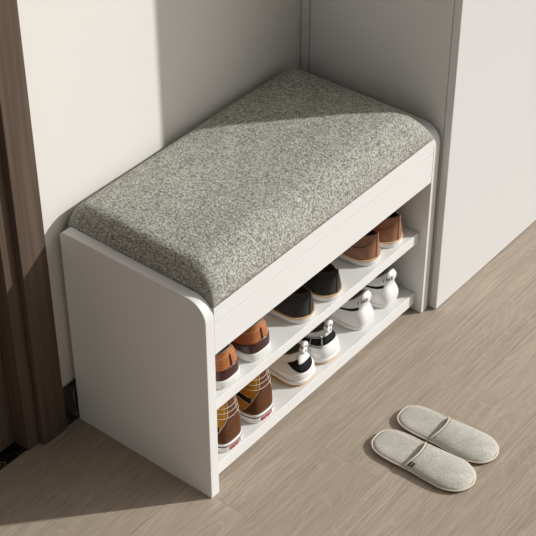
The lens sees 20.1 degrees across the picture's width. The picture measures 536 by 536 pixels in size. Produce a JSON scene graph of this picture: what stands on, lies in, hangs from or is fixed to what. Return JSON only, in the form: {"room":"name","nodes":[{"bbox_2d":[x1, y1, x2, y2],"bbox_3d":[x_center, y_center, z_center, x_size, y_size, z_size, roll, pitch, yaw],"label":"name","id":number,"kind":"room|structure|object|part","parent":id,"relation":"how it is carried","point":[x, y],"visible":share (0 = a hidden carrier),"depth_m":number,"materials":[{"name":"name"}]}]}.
{"room":"home entryway","nodes":[
{"label":"home entryway","id":0,"kind":"room"},
{"bbox_2d":[17,0,300,387],"bbox_3d":[0.511,-1.521,3.366,0.128,2.700,3.290,26,45,30],"label":"wall","id":1,"kind":"structure","parent":0,"point":[112,84],"depth_m":2.94,"materials":[{"name":"white paint"}]},
{"bbox_2d":[0,344,14,451],"bbox_3d":[-0.807,-0.273,2.259,0.040,2.111,0.830,26,45,30],"label":"door","id":2,"kind":"structure","parent":1,"relation":"in","point":[7,438],"depth_m":3.09,"materials":[{"name":"brown wood"}]},
{"bbox_2d":[0,144,39,449],"bbox_3d":[-0.535,-0.487,2.528,0.128,2.120,0.046,26,45,30],"label":"trim","id":3,"kind":"structure","parent":1,"relation":"attached to","point":[13,341],"depth_m":2.97,"materials":[{"name":"brown wood"}]},
{"bbox_2d":[0,0,66,444],"bbox_3d":[-0.453,-0.507,2.497,0.015,2.190,0.066,26,45,30],"label":"trim","id":4,"kind":"structure","parent":1,"relation":"attached to","point":[16,135],"depth_m":2.83,"materials":[{"name":"brown wood"}]},
{"bbox_2d":[63,379,79,425],"bbox_3d":[-0.177,0.100,3.413,0.010,0.100,0.811,26,45,30],"label":"baseboard","id":5,"kind":"structure","parent":1,"relation":"attached to","point":[70,390],"depth_m":3.17,"materials":[{"name":"black stone"}]},
{"bbox_2d":[242,381,271,414],"bbox_3d":[-0.017,0.260,3.114,0.036,0.067,0.073,27,46,30],"label":"shoe upper","id":6,"kind":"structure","parent":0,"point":[263,400],"depth_m":3.10,"materials":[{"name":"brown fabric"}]},
{"bbox_2d":[0,220,535,535],"bbox_3d":[1.087,0.755,2.684,3.218,0.030,5.600,26,45,30],"label":"floor","id":7,"kind":"structure","parent":0,"point":[470,360],"depth_m":3.11,"materials":[{"name":"brown wood"}]},
{"bbox_2d":[0,442,26,469],"bbox_3d":[-0.841,0.561,2.936,0.182,0.030,0.915,26,45,30],"label":"threshold","id":8,"kind":"object","parent":7,"relation":"on","point":[14,450],"depth_m":3.13,"materials":[{"name":"black stone"}]},
{"bbox_2d":[60,69,439,497],"bbox_3d":[-0.020,-0.015,3.186,0.378,0.562,0.768,26,45,30],"label":"bench","id":9,"kind":"object","parent":7,"relation":"on","point":[170,262],"visible":0.99,"depth_m":2.97,"materials":[{"name":"white paint"}]},
{"bbox_3d":[-0.250,0.190,2.977,0.371,0.500,0.024,26,45,30],"label":"panel","id":10,"kind":"part","parent":9,"relation":"part of","materials":[{"name":"white paint"}]},
{"bbox_2d":[215,343,239,388],"bbox_3d":[-0.171,0.144,3.003,0.261,0.090,0.087,26,45,29],"label":"sneaker","id":11,"kind":"object","parent":9,"relation":"on","point":[227,368],"visible":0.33,"depth_m":2.94,"materials":[{"name":"brown leather"}]},
{"bbox_2d":[217,395,241,452],"bbox_3d":[-0.168,0.262,3.095,0.262,0.136,0.088,26,45,29],"label":"shoe","id":12,"kind":"object","parent":9,"relation":"on","point":[229,431],"visible":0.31,"depth_m":3.03,"materials":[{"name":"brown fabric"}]},
{"bbox_2d":[230,318,270,361],"bbox_3d":[-0.108,0.092,3.068,0.261,0.090,0.087,27,46,30],"label":"sneaker","id":13,"kind":"object","parent":9,"relation":"on","point":[253,343],"visible":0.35,"depth_m":3.00,"materials":[{"name":"brown leather"}]},
{"bbox_2d":[67,69,433,307],"bbox_3d":[-0.021,-0.204,3.037,0.377,0.081,0.718,26,45,30],"label":"seat cushion","id":14,"kind":"object","parent":9,"relation":"on","point":[214,212],"depth_m":2.94,"materials":[{"name":"grey fabric"}]},
{"bbox_2d":[235,368,272,423],"bbox_3d":[-0.102,0.208,3.163,0.262,0.136,0.088,27,46,30],"label":"shoe","id":15,"kind":"object","parent":9,"relation":"on","point":[255,402],"visible":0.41,"depth_m":3.10,"materials":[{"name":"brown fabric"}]},
{"bbox_2d":[268,341,314,385],"bbox_3d":[-0.020,0.154,3.259,0.271,0.102,0.095,23,44,27],"label":"sneaker","id":16,"kind":"object","parent":9,"relation":"on","point":[295,367],"visible":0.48,"depth_m":3.20,"materials":[{"name":"white leather"}]},
{"bbox_2d":[268,285,314,323],"bbox_3d":[-0.016,0.029,3.157,0.264,0.078,0.088,25,45,28],"label":"shoe","id":17,"kind":"object","parent":9,"relation":"on","point":[298,307],"visible":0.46,"depth_m":3.10,"materials":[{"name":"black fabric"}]},
{"bbox_2d":[218,284,414,473],"bbox_3d":[-0.019,0.177,3.338,0.338,0.032,0.718,26,45,30],"label":"shelf","id":18,"kind":"object","parent":9,"relation":"attached to","point":[285,397],"depth_m":3.26,"materials":[{"name":"white paint"}]},
{"bbox_2d":[216,224,418,408],"bbox_3d":[-0.020,0.039,3.229,0.338,0.026,0.718,26,45,30],"label":"shelf","id":19,"kind":"object","parent":9,"relation":"attached to","point":[283,335],"depth_m":3.14,"materials":[{"name":"white paint"}]},
{"bbox_2d":[298,320,339,363],"bbox_3d":[0.039,0.107,3.318,0.271,0.102,0.095,26,45,30],"label":"sneaker","id":20,"kind":"object","parent":9,"relation":"on","point":[323,342],"visible":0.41,"depth_m":3.25,"materials":[{"name":"white leather"}]},
{"bbox_2d":[303,263,341,301],"bbox_3d":[0.046,-0.018,3.216,0.264,0.078,0.088,27,46,30],"label":"shoe","id":21,"kind":"object","parent":9,"relation":"on","point":[326,285],"visible":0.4,"depth_m":3.15,"materials":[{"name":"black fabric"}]},
{"bbox_3d":[-0.017,-0.157,3.071,0.368,0.036,0.718,26,45,30],"label":"lid","id":22,"kind":"part","parent":9,"relation":"part of","materials":[{"name":"white paint"}]},
{"bbox_3d":[0.120,-0.044,3.020,0.018,0.074,0.718,26,45,30],"label":"rail","id":23,"kind":"part","parent":9,"relation":"part of","materials":[{"name":"white paint"}]},
{"bbox_2d":[327,289,373,329],"bbox_3d":[0.122,0.044,3.404,0.262,0.094,0.090,26,45,29],"label":"shoe","id":24,"kind":"object","parent":9,"relation":"on","point":[357,312],"visible":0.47,"depth_m":3.34,"materials":[{"name":"white leather"}]},
{"bbox_2d":[338,229,380,265],"bbox_3d":[0.132,-0.095,3.304,0.264,0.090,0.088,25,45,28],"label":"shoe","id":25,"kind":"object","parent":9,"relation":"on","point":[366,251],"visible":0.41,"depth_m":3.25,"materials":[{"name":"brown leather"}]},
{"bbox_3d":[0.216,-0.169,3.430,0.371,0.500,0.024,26,45,30],"label":"panel","id":26,"kind":"part","parent":9,"relation":"part of","materials":[{"name":"white paint"}]},
{"bbox_2d":[361,268,397,307],"bbox_3d":[0.185,-0.005,3.466,0.262,0.094,0.090,27,46,30],"label":"shoe","id":27,"kind":"object","parent":9,"relation":"on","point":[383,288],"visible":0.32,"depth_m":3.40,"materials":[{"name":"white leather"}]},
{"bbox_2d":[373,212,402,247],"bbox_3d":[0.187,-0.137,3.357,0.264,0.090,0.088,27,46,30],"label":"shoe","id":28,"kind":"object","parent":9,"relation":"on","point":[390,231],"visible":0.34,"depth_m":3.29,"materials":[{"name":"brown leather"}]},
{"bbox_2d":[301,0,535,308],"bbox_3d":[0.511,-1.139,3.125,0.403,2.400,0.902,26,45,30],"label":"wardrobe","id":29,"kind":"object","parent":7,"relation":"on","point":[465,68],"visible":0.71,"depth_m":3.27,"materials":[{"name":"beige laminate"}]},
{"bbox_3d":[0.520,-0.957,2.892,0.018,2.397,0.449,26,45,30],"label":"door","id":30,"kind":"part","parent":29,"relation":"part of","materials":[{"name":"beige laminate"}]},
{"bbox_2d":[371,429,475,492],"bbox_3d":[0.320,0.391,3.103,0.236,0.025,0.098,24,44,28],"label":"slipper","id":31,"kind":"object","parent":7,"relation":"on","point":[445,471],"visible":1,"depth_m":3.09,"materials":[{"name":"fabric"}]},
{"bbox_2d":[397,405,498,464],"bbox_3d":[0.377,0.344,3.163,0.233,0.025,0.093,24,44,27],"label":"slipper","id":32,"kind":"object","parent":7,"relation":"on","point":[474,446],"visible":1,"depth_m":3.15,"materials":[{"name":"fabric"}]}
]}

